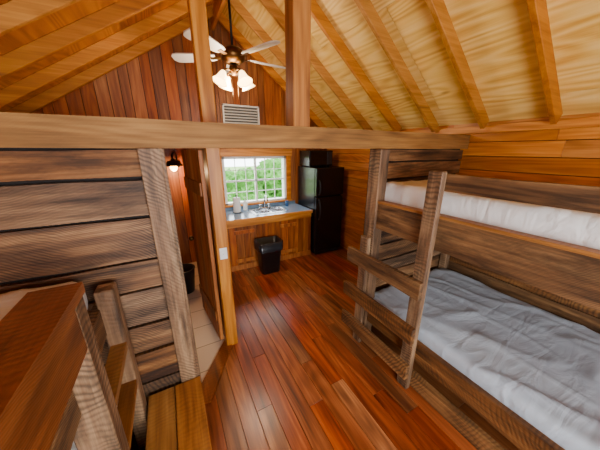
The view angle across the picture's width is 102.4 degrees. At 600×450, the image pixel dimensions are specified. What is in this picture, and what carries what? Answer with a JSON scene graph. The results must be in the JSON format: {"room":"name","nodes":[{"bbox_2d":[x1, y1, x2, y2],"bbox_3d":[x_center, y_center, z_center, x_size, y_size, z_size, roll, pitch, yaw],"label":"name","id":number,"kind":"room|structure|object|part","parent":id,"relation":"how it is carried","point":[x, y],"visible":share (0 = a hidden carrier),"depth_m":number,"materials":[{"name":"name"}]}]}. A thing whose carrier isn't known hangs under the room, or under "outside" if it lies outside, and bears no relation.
{"room":"cabin interior","nodes":[
{"label":"cabin interior","id":0,"kind":"room"},
{"bbox_2d":[0,148,181,434],"bbox_3d":[-1.556,0.610,1.305,1.670,1.960,0.121,-9,19,-27],"label":"wall","id":1,"kind":"structure","parent":0,"point":[77,215],"depth_m":1.29,"materials":[{"name":"brown wood"}]},
{"bbox_2d":[137,148,199,382],"bbox_3d":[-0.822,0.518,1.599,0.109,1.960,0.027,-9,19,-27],"label":"trim","id":2,"kind":"structure","parent":1,"relation":"attached to","point":[150,159],"depth_m":1.48,"materials":[{"name":"brown wood"}]},
{"bbox_2d":[33,19,326,263],"bbox_3d":[-1.542,-1.245,4.048,4.900,3.870,0.120,-9,19,-27],"label":"wall","id":3,"kind":"structure","parent":0,"point":[152,85],"depth_m":3.59,"materials":[{"name":"brown wood"}]},
{"bbox_2d":[166,152,182,170],"bbox_3d":[-1.907,-0.954,3.611,0.280,0.274,0.420,-9,19,-27],"label":"wall sconce","id":4,"kind":"object","parent":3,"relation":"attached to","point":[174,164],"visible":0.98,"depth_m":3.53,"materials":[{"name":"metal"}]},
{"bbox_3d":[-1.874,-0.853,3.579,0.100,0.100,0.100,-9,19,-27],"label":"bulb","id":5,"kind":"part","parent":4,"relation":"part of","materials":[{"name":"white glass"}]},
{"bbox_3d":[-1.874,-0.927,3.555,0.280,0.105,0.280,-9,19,-27],"label":"lamp shade","id":6,"kind":"part","parent":4,"relation":"part of","materials":[{"name":"metal"}]},
{"bbox_3d":[-1.902,-1.014,3.664,0.045,0.192,0.289,-4,18,-14],"label":"arm","id":7,"kind":"part","parent":4,"relation":"part of","materials":[{"name":"metal"}]},
{"bbox_2d":[221,104,259,124],"bbox_3d":[-0.989,-1.843,4.067,0.620,0.320,0.060,-9,19,-27],"label":"vent","id":8,"kind":"object","parent":3,"relation":"attached to","point":[231,113],"visible":0.82,"depth_m":4.05,"materials":[{"name":"metal"}]},
{"bbox_2d":[221,156,286,204],"bbox_3d":[-0.838,-0.861,4.565,1.220,0.850,0.120,-9,19,-27],"label":"frame","id":9,"kind":"object","parent":3,"relation":"attached to","point":[283,158],"visible":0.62,"depth_m":4.56,"materials":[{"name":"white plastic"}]},
{"bbox_2d":[225,159,282,200],"bbox_3d":[-0.838,-0.861,4.565,1.220,0.850,0.040,-9,19,-27],"label":"window","id":10,"kind":"structure","parent":3,"relation":"in","point":[255,169],"depth_m":4.54,"materials":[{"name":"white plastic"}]},
{"bbox_2d":[220,149,291,207],"bbox_3d":[-0.796,-0.886,4.476,1.440,1.010,0.064,-9,19,-27],"label":"window frame","id":11,"kind":"structure","parent":3,"relation":"attached to","point":[223,152],"depth_m":4.45,"materials":[{"name":"brown wood"}]},
{"bbox_2d":[225,200,294,210],"bbox_3d":[-0.917,-0.356,4.588,1.840,0.050,0.020,-9,19,-27],"label":"backsplash","id":12,"kind":"structure","parent":3,"relation":"attached to","point":[276,203],"depth_m":4.67,"materials":[{"name":"laminate"}]},
{"bbox_2d":[186,148,223,327],"bbox_3d":[-1.263,-0.049,3.216,0.080,2.080,2.170,-9,19,-27],"label":"door frame","id":13,"kind":"structure","parent":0,"point":[202,149],"depth_m":2.46,"materials":[{"name":"brown wood"}]},
{"bbox_2d":[201,340,231,403],"bbox_3d":[-0.783,1.329,2.256,0.143,0.020,0.684,0,17,1],"label":"threshold","id":14,"kind":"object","parent":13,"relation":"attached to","point":[210,382],"depth_m":2.18,"materials":[{"name":"brown wood"}]},
{"bbox_2d":[187,262,224,382],"bbox_3d":[-2.076,1.152,2.840,1.990,0.012,2.660,-9,19,-27],"label":"floor tile","id":15,"kind":"structure","parent":0,"point":[208,343],"depth_m":2.67,"materials":[{"name":"beige tile"}]},
{"bbox_2d":[182,263,194,293],"bbox_3d":[-1.636,0.776,3.423,0.310,0.358,0.310,-9,19,-27],"label":"waste bin","id":16,"kind":"object","parent":15,"relation":"on","point":[188,268],"visible":0.47,"depth_m":3.38,"materials":[{"name":"black plastic"}]},
{"bbox_2d":[0,0,599,130],"bbox_3d":[-0.049,-1.432,1.073,5.426,1.946,6.800,-9,19,-27],"label":"ceiling","id":17,"kind":"structure","parent":0,"point":[496,39],"depth_m":2.16,"materials":[{"name":"brown wood"}]},
{"bbox_2d":[171,0,285,95],"bbox_3d":[-0.705,-1.997,2.594,1.249,1.150,1.270,-9,19,-27],"label":"ceiling fan","id":18,"kind":"object","parent":17,"relation":"hanging from","point":[232,55],"depth_m":2.56,"materials":[{"name":"white"}]},
{"bbox_2d":[0,0,562,131],"bbox_3d":[0.010,-1.406,0.980,4.663,1.702,5.982,-9,19,-27],"label":"rafters","id":19,"kind":"object","parent":17,"relation":"attached to","point":[14,14],"depth_m":2.40,"materials":[{"name":"brown wood"}]},
{"bbox_2d":[130,246,519,449],"bbox_3d":[-0.044,1.487,1.985,4.900,0.120,6.400,-9,19,-27],"label":"floor","id":20,"kind":"structure","parent":0,"point":[296,376],"depth_m":2.13,"materials":[{"name":"brown wood"}]},
{"bbox_2d":[0,281,147,449],"bbox_3d":[-1.010,1.224,0.139,1.325,1.481,2.651,-9,19,-27],"label":"bunk bed","id":21,"kind":"object","parent":20,"relation":"on","point":[57,391],"visible":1,"depth_m":0.81,"materials":[{"name":"brown wood"}]},
{"bbox_3d":[-0.370,0.522,-0.025,0.149,0.042,2.135,-9,19,-27],"label":"cap rail","id":22,"kind":"part","parent":21,"relation":"part of","materials":[{"name":"brown wood"}]},
{"bbox_3d":[-1.064,0.780,-0.012,1.158,0.218,2.580,-9,19,-27],"label":"mattress","id":23,"kind":"part","parent":21,"relation":"part of","materials":[{"name":"white"}]},
{"bbox_3d":[-1.064,1.535,0.223,1.159,0.197,2.580,-9,19,-27],"label":"mattress","id":24,"kind":"part","parent":21,"relation":"part of","materials":[{"name":"white"}]},
{"bbox_3d":[-0.847,0.962,1.047,0.125,1.440,0.100,-9,19,-27],"label":"post","id":25,"kind":"part","parent":21,"relation":"part of","materials":[{"name":"brown wood"}]},
{"bbox_3d":[-1.057,0.929,1.490,0.085,1.240,0.100,-9,19,-27],"label":"post","id":26,"kind":"part","parent":21,"relation":"part of","materials":[{"name":"brown wood"}]},
{"bbox_2d":[145,376,211,449],"bbox_3d":[-0.604,1.473,1.266,0.333,0.335,1.230,-9,19,-27],"label":"bench","id":27,"kind":"object","parent":20,"relation":"on","point":[191,431],"visible":1,"depth_m":1.51,"materials":[{"name":"brown wood"}]},
{"bbox_2d":[187,0,237,344],"bbox_3d":[-0.727,-0.417,2.047,0.110,3.479,0.110,-9,19,-27],"label":"post","id":28,"kind":"object","parent":20,"relation":"on","point":[197,12],"visible":0.93,"depth_m":1.97,"materials":[{"name":"brown wood"}]},
{"bbox_2d":[181,150,223,339],"bbox_3d":[-1.034,0.215,2.539,0.052,1.920,0.705,-12,21,-33],"label":"leaf","id":29,"kind":"object","parent":28,"relation":"attached to","point":[193,164],"visible":1,"depth_m":2.40,"materials":[{"name":"brown wood"}]},
{"bbox_2d":[219,247,227,259],"bbox_3d":[-0.696,0.263,2.199,0.066,0.110,0.019,-9,19,-27],"label":"light switch","id":30,"kind":"object","parent":28,"relation":"attached to","point":[223,251],"visible":1,"depth_m":2.20,"materials":[{"name":"white plastic"}]},
{"bbox_2d":[254,235,282,274],"bbox_3d":[-0.514,0.505,4.007,0.412,0.552,0.332,-9,19,-27],"label":"trash can","id":31,"kind":"object","parent":20,"relation":"on","point":[268,248],"visible":1,"depth_m":3.91,"materials":[{"name":"black plastic"}]},
{"bbox_2d":[225,200,312,271],"bbox_3d":[-0.750,0.166,4.426,1.840,0.950,0.725,-9,19,-27],"label":"kitchen cabinet","id":32,"kind":"object","parent":20,"relation":"on","point":[293,226],"depth_m":4.17,"materials":[{"name":"laminate"}]},
{"bbox_2d":[233,195,241,213],"bbox_3d":[-1.100,-0.369,4.189,0.150,0.312,0.150,-9,19,-27],"label":"paper towel roll","id":33,"kind":"object","parent":32,"relation":"on","point":[236,200],"visible":1,"depth_m":4.15,"materials":[{"name":"paper"}]},
{"bbox_2d":[243,197,247,209],"bbox_3d":[-0.998,-0.392,4.383,0.076,0.240,0.076,-9,19,-27],"label":"soap bottle","id":34,"kind":"object","parent":32,"relation":"on","point":[245,207],"visible":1,"depth_m":4.36,"materials":[{"name":"white plastic"}]},
{"bbox_2d":[248,195,287,214],"bbox_3d":[-0.583,-0.318,4.372,0.620,0.420,0.450,-9,19,-27],"label":"sink","id":35,"kind":"object","parent":32,"relation":"in","point":[261,210],"visible":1,"depth_m":4.46,"materials":[{"name":"silver metal"}]},
{"bbox_2d":[226,203,310,220],"bbox_3d":[-0.754,-0.225,4.313,1.840,0.035,0.705,-9,19,-27],"label":"countertop","id":36,"kind":"structure","parent":32,"relation":"on","point":[292,207],"depth_m":4.24,"materials":[{"name":"laminate"}]},
{"bbox_3d":[-0.606,-0.077,4.071,1.840,0.105,0.020,-9,19,-27],"label":"rail","id":37,"kind":"part","parent":32,"relation":"part of","materials":[{"name":"brown wood"}]},
{"bbox_3d":[-0.582,-0.122,4.011,1.840,0.058,0.020,-9,19,-27],"label":"edge trim","id":38,"kind":"part","parent":32,"relation":"part of","materials":[{"name":"brown wood"}]},
{"bbox_2d":[298,166,343,254],"bbox_3d":[0.408,-0.313,4.787,0.600,1.650,0.774,-9,19,-27],"label":"refrigerator","id":39,"kind":"object","parent":20,"relation":"on","point":[320,188],"visible":0.95,"depth_m":4.51,"materials":[{"name":"black metal"}]},
{"bbox_2d":[300,150,332,166],"bbox_3d":[0.306,-1.267,4.589,0.510,0.290,0.392,-9,19,-27],"label":"microwave oven","id":40,"kind":"object","parent":39,"relation":"on","point":[309,158],"visible":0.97,"depth_m":4.43,"materials":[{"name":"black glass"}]},
{"bbox_3d":[0.338,-1.218,4.397,0.340,0.230,0.014,-9,19,-27],"label":"door glass","id":41,"kind":"part","parent":40,"relation":"part of","materials":[{"name":"black glass"}]},
{"bbox_3d":[0.556,-1.253,4.510,0.115,0.230,0.012,-9,19,-27],"label":"control panel","id":42,"kind":"part","parent":40,"relation":"part of","materials":[{"name":"black plastic"}]},
{"bbox_2d":[341,170,446,388],"bbox_3d":[0.701,0.425,2.133,0.094,1.820,0.840,-9,19,-27],"label":"ladder","id":43,"kind":"object","parent":20,"relation":"on","point":[415,287],"visible":1,"depth_m":1.98,"materials":[{"name":"brown wood"}]},
{"bbox_3d":[0.614,0.670,2.422,0.045,1.180,0.100,-9,19,-27],"label":"rail","id":44,"kind":"part","parent":43,"relation":"part of","materials":[{"name":"brown wood"}]},
{"bbox_3d":[0.896,0.518,1.832,0.050,1.820,0.100,-9,19,-27],"label":"rail","id":45,"kind":"part","parent":43,"relation":"part of","materials":[{"name":"brown wood"}]},
{"bbox_2d":[363,149,599,449],"bbox_3d":[1.742,0.457,1.803,1.421,1.955,2.140,-9,19,-27],"label":"bunk bed","id":46,"kind":"object","parent":20,"relation":"on","point":[510,323],"visible":0.91,"depth_m":1.61,"materials":[{"name":"brown wood"}]},
{"bbox_3d":[0.686,0.287,2.350,0.105,1.955,0.130,-9,19,-27],"label":"corner post","id":47,"kind":"part","parent":46,"relation":"part of","materials":[{"name":"brown wood"}]},
{"bbox_3d":[1.736,0.960,1.980,1.283,0.229,2.020,-9,19,-27],"label":"mattress","id":48,"kind":"part","parent":46,"relation":"part of","materials":[{"name":"grey fabric"}]},
{"bbox_3d":[1.746,-0.099,1.655,1.262,0.265,2.020,-9,19,-27],"label":"mattress","id":49,"kind":"part","parent":46,"relation":"part of","materials":[{"name":"white fabric"}]},
{"bbox_3d":[1.274,-0.108,1.036,0.042,0.114,1.490,-9,19,-27],"label":"guard rail","id":50,"kind":"part","parent":46,"relation":"part of","materials":[{"name":"brown wood"}]},
{"bbox_2d":[363,149,462,325],"bbox_3d":[1.258,0.150,2.780,1.310,1.960,0.117,-9,19,-27],"label":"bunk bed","id":51,"kind":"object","parent":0,"point":[404,165],"depth_m":2.58,"materials":[{"name":"brown wood"}]},
{"bbox_2d":[327,112,599,249],"bbox_3d":[2.078,0.025,2.726,0.120,2.230,6.400,-9,19,-27],"label":"wall","id":52,"kind":"structure","parent":0,"point":[572,155],"depth_m":2.36,"materials":[{"name":"brown wood"}]},
{"bbox_2d":[403,116,599,134],"bbox_3d":[2.010,-0.959,2.381,0.035,0.075,6.200,-9,19,-27],"label":"trim","id":53,"kind":"structure","parent":52,"relation":"attached to","point":[586,122],"depth_m":2.23,"materials":[{"name":"brown wood"}]},
{"label":"outside","id":54,"kind":"structure","parent":0,"visible":0},
{"bbox_2d":[225,166,256,172],"bbox_3d":[-10.620,-3.383,19.604,50.000,0.100,35.200,-9,19,-27],"label":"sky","id":55,"kind":"structure","parent":54,"point":[236,167],"depth_m":36.65,"materials":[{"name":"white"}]},
{"bbox_2d":[225,167,270,201],"bbox_3d":[-2.356,-1.066,9.319,2.862,2.257,2.046,-3,18,-9],"label":"shrub","id":56,"kind":"object","parent":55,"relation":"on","point":[230,175],"visible":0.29,"depth_m":8.97,"materials":[{"name":"green plant"}]},
{"bbox_2d":[256,158,281,197],"bbox_3d":[-0.519,-1.805,10.768,3.328,2.729,2.868,-9,19,-27],"label":"shrub","id":57,"kind":"object","parent":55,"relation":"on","point":[269,171],"visible":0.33,"depth_m":9.21,"materials":[{"name":"green plant"}]},
{"bbox_3d":[-2.166,0.705,0.544,0.120,2.230,6.400,-9,19,-27],"label":"wall","id":58,"kind":"structure","parent":0,"visible":0},
{"bbox_2d":[0,112,470,148],"bbox_3d":[-0.219,-0.608,1.673,4.700,0.150,0.142,-9,19,-27],"label":"tie beam","id":59,"kind":"structure","parent":58,"relation":"attached to","point":[17,130],"depth_m":1.38,"materials":[{"name":"brown wood"}]},
{"bbox_2d":[284,0,310,126],"bbox_3d":[-0.015,-1.506,1.515,0.130,1.665,0.130,-9,19,-27],"label":"post","id":60,"kind":"object","parent":59,"relation":"on","point":[297,12],"visible":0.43,"depth_m":1.59,"materials":[{"name":"brown wood"}]},
{"bbox_2d":[210,0,225,30],"bbox_3d":[0.163,-2.184,0.958,0.040,0.200,6.200,-9,19,-27],"label":"ridge beam","id":61,"kind":"structure","parent":60,"relation":"on","point":[218,5],"depth_m":3.20,"materials":[{"name":"brown wood"}]}
]}

